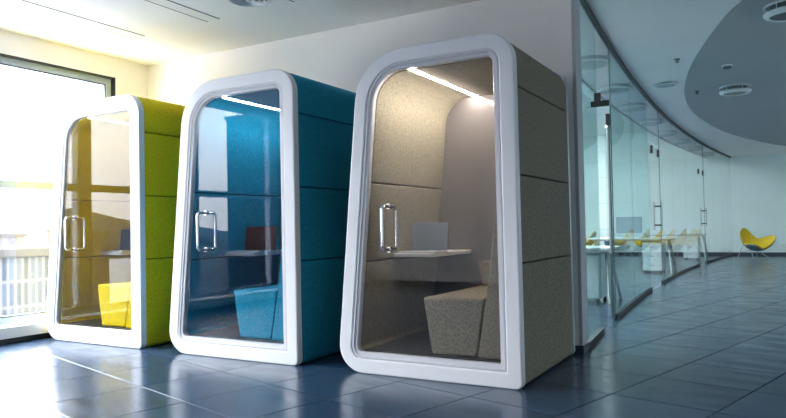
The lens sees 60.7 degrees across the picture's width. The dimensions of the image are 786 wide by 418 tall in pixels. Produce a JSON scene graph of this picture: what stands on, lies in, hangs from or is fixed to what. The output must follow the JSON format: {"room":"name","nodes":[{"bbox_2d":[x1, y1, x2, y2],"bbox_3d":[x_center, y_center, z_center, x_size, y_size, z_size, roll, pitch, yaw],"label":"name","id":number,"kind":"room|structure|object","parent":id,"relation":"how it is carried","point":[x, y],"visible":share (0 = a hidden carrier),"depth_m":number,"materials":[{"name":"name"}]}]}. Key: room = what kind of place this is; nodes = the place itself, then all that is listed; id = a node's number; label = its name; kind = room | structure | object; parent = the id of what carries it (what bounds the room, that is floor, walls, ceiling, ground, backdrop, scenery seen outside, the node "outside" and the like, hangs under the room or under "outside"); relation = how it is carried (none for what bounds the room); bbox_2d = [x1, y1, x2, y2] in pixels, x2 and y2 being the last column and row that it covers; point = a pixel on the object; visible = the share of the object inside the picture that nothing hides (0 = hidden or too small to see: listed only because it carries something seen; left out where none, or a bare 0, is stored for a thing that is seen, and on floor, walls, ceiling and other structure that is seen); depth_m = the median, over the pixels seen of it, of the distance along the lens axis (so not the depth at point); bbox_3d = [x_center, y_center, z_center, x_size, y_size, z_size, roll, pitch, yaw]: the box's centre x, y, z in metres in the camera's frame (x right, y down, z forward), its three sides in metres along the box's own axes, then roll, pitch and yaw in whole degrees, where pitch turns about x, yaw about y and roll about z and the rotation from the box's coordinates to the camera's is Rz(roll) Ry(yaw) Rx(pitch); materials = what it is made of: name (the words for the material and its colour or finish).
{"room":"office lobby","nodes":[
{"label":"office lobby","id":0,"kind":"room"},
{"bbox_2d":[0,29,147,325],"bbox_3d":[-4.826,-0.248,4.625,0.300,2.960,8.150,-2,-2,30],"label":"wall","id":1,"kind":"structure","parent":0,"point":[133,77],"depth_m":7.12,"materials":[{"name":"white paint"}]},
{"bbox_2d":[0,333,50,343],"bbox_3d":[-4.662,1.201,4.495,0.030,0.050,7.530,-2,-2,30],"label":"baseboard","id":2,"kind":"structure","parent":1,"relation":"attached to","point":[29,337],"depth_m":6.44,"materials":[{"name":"black"}]},
{"bbox_2d":[0,53,114,324],"bbox_3d":[-4.782,-0.218,4.559,0.160,2.575,6.680,-2,-2,30],"label":"window","id":3,"kind":"structure","parent":1,"relation":"in","point":[106,84],"depth_m":6.72,"materials":[{"name":"grey metal"}]},
{"bbox_2d":[0,49,119,339],"bbox_3d":[-4.696,-0.189,4.507,0.160,2.730,6.775,-2,-2,30],"label":"trim","id":4,"kind":"structure","parent":1,"relation":"attached to","point":[37,327],"depth_m":6.49,"materials":[{"name":"white paint"}]},
{"bbox_2d":[148,0,579,345],"bbox_3d":[-0.632,-0.266,6.695,4.940,2.960,0.240,-2,-2,30],"label":"wall","id":5,"kind":"structure","parent":0,"point":[340,57],"depth_m":6.25,"materials":[{"name":"white paint"}]},
{"bbox_2d":[571,0,588,345],"bbox_3d":[1.528,-0.367,5.471,0.030,2.905,0.252,-2,-2,30],"label":"post","id":6,"kind":"object","parent":5,"relation":"attached to","point":[575,4],"visible":1,"depth_m":5.39,"materials":[{"name":"grey metal"}]},
{"bbox_2d":[0,255,785,417],"bbox_3d":[3.639,1.218,9.559,9.840,0.001,24.750,-2,-2,30],"label":"floor","id":7,"kind":"structure","parent":0,"point":[709,340],"depth_m":4.60,"materials":[{"name":"tile"}]},
{"bbox_2d":[46,94,184,348],"bbox_3d":[-2.502,0.123,6.702,1.356,2.250,1.326,-2,-2,30],"label":"pod","id":8,"kind":"object","parent":7,"relation":"on","point":[116,163],"visible":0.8,"depth_m":6.35,"materials":[{"name":"white paint"}]},
{"bbox_2d":[102,229,130,251],"bbox_3d":[-2.761,0.320,6.837,0.310,0.227,0.246,-2,-2,30],"label":"laptop","id":9,"kind":"object","parent":8,"relation":"on","point":[125,241],"visible":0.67,"depth_m":6.95,"materials":[{"name":"silver metal"}]},
{"bbox_2d":[170,69,355,365],"bbox_3d":[-1.026,0.073,5.861,1.356,2.250,1.326,-2,-2,30],"label":"pod","id":10,"kind":"object","parent":7,"relation":"on","point":[273,147],"visible":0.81,"depth_m":5.56,"materials":[{"name":"blue fabric"}]},
{"bbox_2d":[228,226,276,252],"bbox_3d":[-1.254,0.270,6.008,0.356,0.227,0.246,-2,-2,30],"label":"laptop","id":11,"kind":"object","parent":10,"relation":"on","point":[258,238],"visible":1,"depth_m":6.08,"materials":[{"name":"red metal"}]},
{"bbox_2d":[340,33,574,389],"bbox_3d":[0.478,0.022,5.005,1.356,2.250,1.326,-2,-2,30],"label":"pod","id":12,"kind":"object","parent":7,"relation":"on","point":[468,133],"visible":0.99,"depth_m":4.77,"materials":[{"name":"beige fabric"}]},
{"bbox_2d":[398,222,447,252],"bbox_3d":[0.233,0.220,5.162,0.310,0.227,0.246,-2,-2,30],"label":"laptop","id":13,"kind":"object","parent":12,"relation":"on","point":[426,237],"visible":1,"depth_m":5.24,"materials":[{"name":"silver metal"}]},
{"bbox_2d":[586,231,595,252],"bbox_3d":[6.037,1.093,21.059,0.820,0.808,0.870,-2,-2,41],"label":"lounge chair","id":14,"kind":"object","parent":7,"relation":"on","point":[593,235],"visible":0.23,"depth_m":20.82,"materials":[{"name":"yellow fabric"}]},
{"bbox_2d":[586,253,607,302],"bbox_3d":[2.615,0.908,8.952,0.380,0.620,0.548,-2,-2,30],"label":"pedestal","id":15,"kind":"object","parent":7,"relation":"on","point":[596,266],"visible":0.46,"depth_m":8.69,"materials":[{"name":"metal"}]},
{"bbox_2d":[586,246,623,303],"bbox_3d":[2.257,0.877,9.173,1.600,0.722,0.760,-2,-2,30],"label":"office desk","id":16,"kind":"object","parent":7,"relation":"on","point":[606,249],"visible":0.33,"depth_m":8.65,"materials":[{"name":"metal"}]},
{"bbox_2d":[604,233,632,256],"bbox_3d":[6.913,1.065,20.618,0.820,0.808,0.870,-2,-2,18],"label":"lounge chair","id":17,"kind":"object","parent":7,"relation":"on","point":[607,243],"visible":0.43,"depth_m":20.40,"materials":[{"name":"yellow fabric"}]},
{"bbox_2d":[587,237,677,273],"bbox_3d":[5.028,0.964,14.096,1.700,0.722,0.760,-2,-2,30],"label":"office desk","id":18,"kind":"object","parent":7,"relation":"on","point":[668,239],"visible":0.88,"depth_m":13.83,"materials":[{"name":"metal"}]},
{"bbox_2d":[616,217,641,237],"bbox_3d":[4.965,0.384,14.120,0.520,0.440,0.180,-2,-2,30],"label":"monitor","id":19,"kind":"object","parent":18,"relation":"on","point":[629,225],"visible":1,"depth_m":14.10,"materials":[{"name":"plastic"}]},
{"bbox_2d":[635,230,662,255],"bbox_3d":[7.739,1.036,20.089,0.820,0.808,0.870,-1,-2,1],"label":"lounge chair","id":20,"kind":"object","parent":7,"relation":"on","point":[639,243],"visible":0.11,"depth_m":20.18,"materials":[{"name":"yellow fabric"}]},
{"bbox_2d":[635,230,662,246],"bbox_3d":[7.697,0.906,20.093,0.742,0.546,0.862,-1,-2,1],"label":"cushion","id":21,"kind":"object","parent":20,"relation":"on","point":[639,243],"depth_m":20.16,"materials":[{"name":"yellow fabric"}]},
{"bbox_2d":[642,242,665,272],"bbox_3d":[5.396,0.995,13.870,0.380,0.620,0.548,-2,-2,30],"label":"pedestal","id":22,"kind":"object","parent":7,"relation":"on","point":[651,251],"visible":0.83,"depth_m":13.66,"materials":[{"name":"metal"}]},
{"bbox_2d":[580,0,733,348],"bbox_3d":[5.638,-0.208,12.868,0.470,2.960,16.874,-2,-2,30],"label":"frame","id":23,"kind":"object","parent":7,"relation":"on","point":[600,331],"visible":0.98,"depth_m":8.02,"materials":[{"name":"grey metal"}]},
{"bbox_2d":[591,93,614,318],"bbox_3d":[2.259,-0.288,7.186,0.171,2.903,1.838,-2,-2,19],"label":"door","id":24,"kind":"structure","parent":23,"relation":"attached to","point":[597,102],"depth_m":7.09,"materials":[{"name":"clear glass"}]},
{"bbox_2d":[650,145,662,229],"bbox_3d":[4.166,-0.225,10.717,0.142,2.903,1.320,-2,-2,30],"label":"door","id":25,"kind":"structure","parent":23,"relation":"attached to","point":[651,146],"depth_m":11.00,"materials":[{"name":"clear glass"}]},
{"bbox_2d":[697,169,706,226],"bbox_3d":[7.368,-0.135,16.028,0.142,2.903,1.020,-2,-2,30],"label":"door","id":26,"kind":"structure","parent":23,"relation":"attached to","point":[697,169],"depth_m":16.34,"materials":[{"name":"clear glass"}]},
{"bbox_2d":[640,233,709,259],"bbox_3d":[7.834,1.040,18.654,1.700,0.722,0.760,-2,-2,30],"label":"office desk","id":27,"kind":"object","parent":7,"relation":"on","point":[648,234],"visible":0.82,"depth_m":18.37,"materials":[{"name":"metal"}]},
{"bbox_2d":[683,236,700,259],"bbox_3d":[8.201,1.071,18.428,0.380,0.620,0.548,-2,-2,30],"label":"pedestal","id":28,"kind":"object","parent":7,"relation":"on","point":[691,245],"visible":1,"depth_m":18.21,"materials":[{"name":"metal"}]},
{"bbox_2d":[737,228,774,258],"bbox_3d":[9.896,0.933,18.339,0.846,0.843,0.706,0,-2,-20],"label":"lounge chair","id":29,"kind":"object","parent":7,"relation":"on","point":[748,240],"visible":1,"depth_m":18.43,"materials":[{"name":"yellow fabric"}]},
{"bbox_2d":[740,228,774,249],"bbox_3d":[9.889,0.821,18.335,0.840,0.620,0.680,0,-2,-21],"label":"cushion","id":30,"kind":"object","parent":29,"relation":"on","point":[748,240],"depth_m":18.45,"materials":[{"name":"yellow fabric"}]},
{"bbox_2d":[0,0,785,157],"bbox_3d":[3.560,-1.817,9.600,10.240,0.150,25.050,-2,-2,30],"label":"ceiling","id":31,"kind":"structure","parent":0,"point":[647,36],"depth_m":6.56,"materials":[{"name":"paint"}]},
{"bbox_2d":[0,0,143,38],"bbox_3d":[-4.045,-1.757,4.025,0.168,0.004,6.135,-2,-2,30],"label":"ceiling vent","id":32,"kind":"object","parent":31,"relation":"in","point":[22,3],"visible":1,"depth_m":6.04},
{"bbox_2d":[145,0,219,21],"bbox_3d":[-3.176,-1.787,3.530,0.168,0.004,6.135,-2,-2,30],"label":"ceiling vent","id":33,"kind":"object","parent":31,"relation":"in","point":[168,4],"visible":1,"depth_m":5.88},
{"bbox_2d":[226,0,271,6],"bbox_3d":[-1.211,-1.752,5.624,0.390,0.028,0.390,-2,-2,30],"label":"ceiling vent","id":34,"kind":"object","parent":31,"relation":"in","point":[246,3],"visible":1,"depth_m":5.68,"materials":[{"name":"silver metal"}]},
{"bbox_2d":[581,55,611,69],"bbox_3d":[2.325,-1.714,7.913,0.480,0.105,0.480,-2,-2,30],"label":"round ceiling light","id":35,"kind":"object","parent":31,"relation":"attached to","point":[590,62],"visible":0.73,"depth_m":7.76,"materials":[{"name":"plastic"}]},
{"bbox_2d":[581,60,606,69],"bbox_3d":[2.325,-1.684,7.912,0.380,0.045,0.380,-2,-2,30],"label":"diffuser","id":36,"kind":"object","parent":35,"relation":"attached to","point":[588,64],"depth_m":7.79,"materials":[{"name":"plastic"}]},
{"bbox_2d":[597,83,632,94],"bbox_3d":[3.134,-1.685,9.501,0.480,0.105,0.480,-2,-2,30],"label":"round ceiling light","id":37,"kind":"object","parent":31,"relation":"attached to","point":[617,88],"visible":0.95,"depth_m":9.37,"materials":[{"name":"plastic"}]},
{"bbox_2d":[601,88,628,94],"bbox_3d":[3.134,-1.655,9.500,0.380,0.045,0.380,-2,-2,30],"label":"diffuser","id":38,"kind":"object","parent":37,"relation":"attached to","point":[613,91],"depth_m":9.40,"materials":[{"name":"plastic"}]},
{"bbox_2d":[618,103,648,111],"bbox_3d":[3.947,-1.657,11.017,0.480,0.105,0.480,-2,-2,30],"label":"round ceiling light","id":39,"kind":"object","parent":31,"relation":"attached to","point":[630,107],"visible":1,"depth_m":10.88,"materials":[{"name":"plastic"}]},
{"bbox_2d":[621,106,645,111],"bbox_3d":[3.947,-1.627,11.016,0.380,0.045,0.380,-2,-2,30],"label":"diffuser","id":40,"kind":"object","parent":39,"relation":"attached to","point":[623,108],"depth_m":10.90,"materials":[{"name":"plastic"}]},
{"bbox_2d":[638,118,664,125],"bbox_3d":[4.880,-1.628,12.671,0.480,0.105,0.480,-2,-2,30],"label":"round ceiling light","id":41,"kind":"object","parent":31,"relation":"attached to","point":[653,121],"visible":1,"depth_m":12.53,"materials":[{"name":"plastic"}]},
{"bbox_2d":[641,122,661,125],"bbox_3d":[4.881,-1.598,12.671,0.380,0.045,0.380,-2,-2,30],"label":"diffuser","id":42,"kind":"object","parent":41,"relation":"attached to","point":[642,123],"depth_m":12.57,"materials":[{"name":"plastic"}]},
{"bbox_2d":[654,82,677,87],"bbox_3d":[3.809,-1.735,9.370,0.316,0.036,0.316,-2,-2,30],"label":"ceiling light","id":43,"kind":"object","parent":31,"relation":"in","point":[664,84],"visible":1,"depth_m":9.35,"materials":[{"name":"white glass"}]},
{"bbox_2d":[656,130,679,136],"bbox_3d":[5.852,-1.600,14.305,0.480,0.105,0.480,-2,-2,30],"label":"round ceiling light","id":44,"kind":"object","parent":31,"relation":"attached to","point":[667,133],"visible":0.94,"depth_m":14.16,"materials":[{"name":"plastic"}]},
{"bbox_2d":[659,133,676,136],"bbox_3d":[5.853,-1.570,14.304,0.380,0.045,0.380,-2,-2,30],"label":"diffuser","id":45,"kind":"object","parent":44,"relation":"attached to","point":[660,134],"depth_m":14.20,"materials":[{"name":"plastic"}]},
{"bbox_2d":[670,139,691,144],"bbox_3d":[6.780,-1.576,15.790,0.480,0.105,0.480,-2,-2,30],"label":"round ceiling light","id":46,"kind":"object","parent":31,"relation":"attached to","point":[676,141],"visible":1,"depth_m":15.65,"materials":[{"name":"plastic"}]},
{"bbox_2d":[673,141,689,144],"bbox_3d":[6.781,-1.546,15.789,0.380,0.045,0.380,-2,-2,30],"label":"diffuser","id":47,"kind":"object","parent":46,"relation":"attached to","point":[674,142],"depth_m":15.67,"materials":[{"name":"plastic"}]},
{"bbox_2d":[685,146,704,150],"bbox_3d":[7.796,-1.551,17.340,0.480,0.105,0.480,-2,-2,30],"label":"round ceiling light","id":48,"kind":"object","parent":31,"relation":"attached to","point":[692,148],"visible":0.93,"depth_m":17.18,"materials":[{"name":"plastic"}]},
{"bbox_2d":[687,148,701,150],"bbox_3d":[7.796,-1.521,17.339,0.380,0.045,0.380,-2,-2,30],"label":"diffuser","id":49,"kind":"object","parent":48,"relation":"attached to","point":[688,149],"depth_m":17.20,"materials":[{"name":"plastic"}]},
{"bbox_2d":[699,152,715,156],"bbox_3d":[8.818,-1.528,18.829,0.480,0.105,0.480,-2,-2,30],"label":"round ceiling light","id":50,"kind":"object","parent":31,"relation":"attached to","point":[705,154],"visible":0.94,"depth_m":18.69,"materials":[{"name":"plastic"}]},
{"bbox_2d":[721,64,732,68],"bbox_3d":[4.125,-1.753,8.293,0.124,0.046,0.124,-2,-2,30],"label":"smoke detector","id":51,"kind":"object","parent":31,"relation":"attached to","point":[725,66],"visible":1,"depth_m":8.25,"materials":[{"name":"plastic"}]},
{"bbox_2d":[684,0,785,145],"bbox_3d":[7.293,-1.769,10.953,4.363,0.005,15.600,-2,-2,30],"label":"ceiling panel","id":52,"kind":"object","parent":31,"relation":"attached to","point":[755,46],"visible":1,"depth_m":8.95,"materials":[{"name":"grey paint"}]},
{"bbox_2d":[719,84,751,95],"bbox_3d":[4.920,-1.709,9.657,0.424,0.112,0.424,-2,-2,30],"label":"drum light","id":53,"kind":"object","parent":52,"relation":"attached to","point":[733,89],"visible":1,"depth_m":9.55,"materials":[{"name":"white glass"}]},
{"bbox_2d":[723,92,746,94],"bbox_3d":[4.921,-1.669,9.656,0.326,0.008,0.326,-2,-2,30],"label":"diffuser","id":54,"kind":"object","parent":53,"relation":"attached to","point":[724,93],"depth_m":9.68,"materials":[{"name":"clear glass"}]},
{"bbox_2d":[763,0,785,21],"bbox_3d":[3.563,-1.785,6.035,0.424,0.112,0.424,-2,-2,30],"label":"drum light","id":55,"kind":"object","parent":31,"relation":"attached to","point":[777,13],"visible":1,"depth_m":6.01,"materials":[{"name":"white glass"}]},
{"bbox_2d":[769,12,785,20],"bbox_3d":[3.564,-1.745,6.034,0.326,0.008,0.326,-2,-2,30],"label":"diffuser","id":56,"kind":"object","parent":55,"relation":"attached to","point":[773,16],"depth_m":6.06,"materials":[{"name":"clear glass"}]},
{"bbox_2d":[582,83,647,136],"bbox_3d":[3.860,-2.614,14.076,5.900,0.100,17.000,-2,-2,30],"label":"ceiling","id":57,"kind":"structure","parent":0,"point":[594,119],"depth_m":18.88,"materials":[{"name":"paint"}]},
{"bbox_2d":[583,132,650,251],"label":"window","id":58,"kind":"structure","parent":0,"point":[630,157],"depth_m":21.63,"materials":[{"name":"clear glass"}]},
{"bbox_2d":[575,343,588,352],"bbox_3d":[-0.614,1.184,6.605,4.976,0.055,0.168,-2,-2,30],"label":"baseboard","id":59,"kind":"structure","parent":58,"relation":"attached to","point":[578,349],"depth_m":5.33,"materials":[{"name":"black"}]},
{"bbox_2d":[582,79,707,158],"bbox_3d":[5.114,-1.669,13.262,0.473,0.040,17.152,-2,-2,30],"label":"trim","id":60,"kind":"structure","parent":58,"relation":"attached to","point":[583,81],"depth_m":12.48,"materials":[{"name":"grey metal"}]},
{"bbox_2d":[648,132,785,251],"bbox_3d":[9.835,-0.598,20.305,10.000,4.000,0.200,-2,-2,30],"label":"wall","id":61,"kind":"structure","parent":0,"point":[748,192],"depth_m":20.21,"materials":[{"name":"paint"}]},
{"bbox_2d":[586,252,785,255],"bbox_3d":[9.765,1.351,20.187,9.520,0.100,0.015,-2,-2,30],"label":"baseboard","id":62,"kind":"structure","parent":61,"relation":"attached to","point":[616,253],"depth_m":20.08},
{"label":"outside","id":63,"kind":"structure","parent":0,"visible":0},
{"bbox_3d":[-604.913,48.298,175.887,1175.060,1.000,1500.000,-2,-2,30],"label":"ground","id":64,"kind":"structure","parent":63,"visible":0},
{"bbox_2d":[0,233,26,244],"bbox_3d":[-81.891,19.637,116.327,16.324,34.172,28.176,-2,-2,30],"label":"building","id":65,"kind":"structure","parent":64,"relation":"on","point":[5,239],"depth_m":122.82,"materials":[{"name":"white"}]},
{"bbox_2d":[0,244,49,315],"bbox_3d":[-46.476,17.505,39.424,22.600,32.900,75.600,-2,-2,30],"label":"building","id":66,"kind":"structure","parent":64,"relation":"on","point":[24,268],"depth_m":50.70,"materials":[{"name":"white"}]},
{"bbox_2d":[0,213,50,243],"bbox_3d":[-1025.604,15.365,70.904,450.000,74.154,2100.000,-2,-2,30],"label":"building","id":67,"kind":"structure","parent":64,"relation":"on","point":[36,232],"depth_m":856.63,"materials":[{"name":"white"}]},
{"bbox_2d":[46,230,50,243],"bbox_3d":[-157.624,26.105,332.266,21.880,35.930,15.420,-2,-2,30],"label":"building","id":68,"kind":"structure","parent":64,"relation":"on","point":[48,231],"depth_m":330.79,"materials":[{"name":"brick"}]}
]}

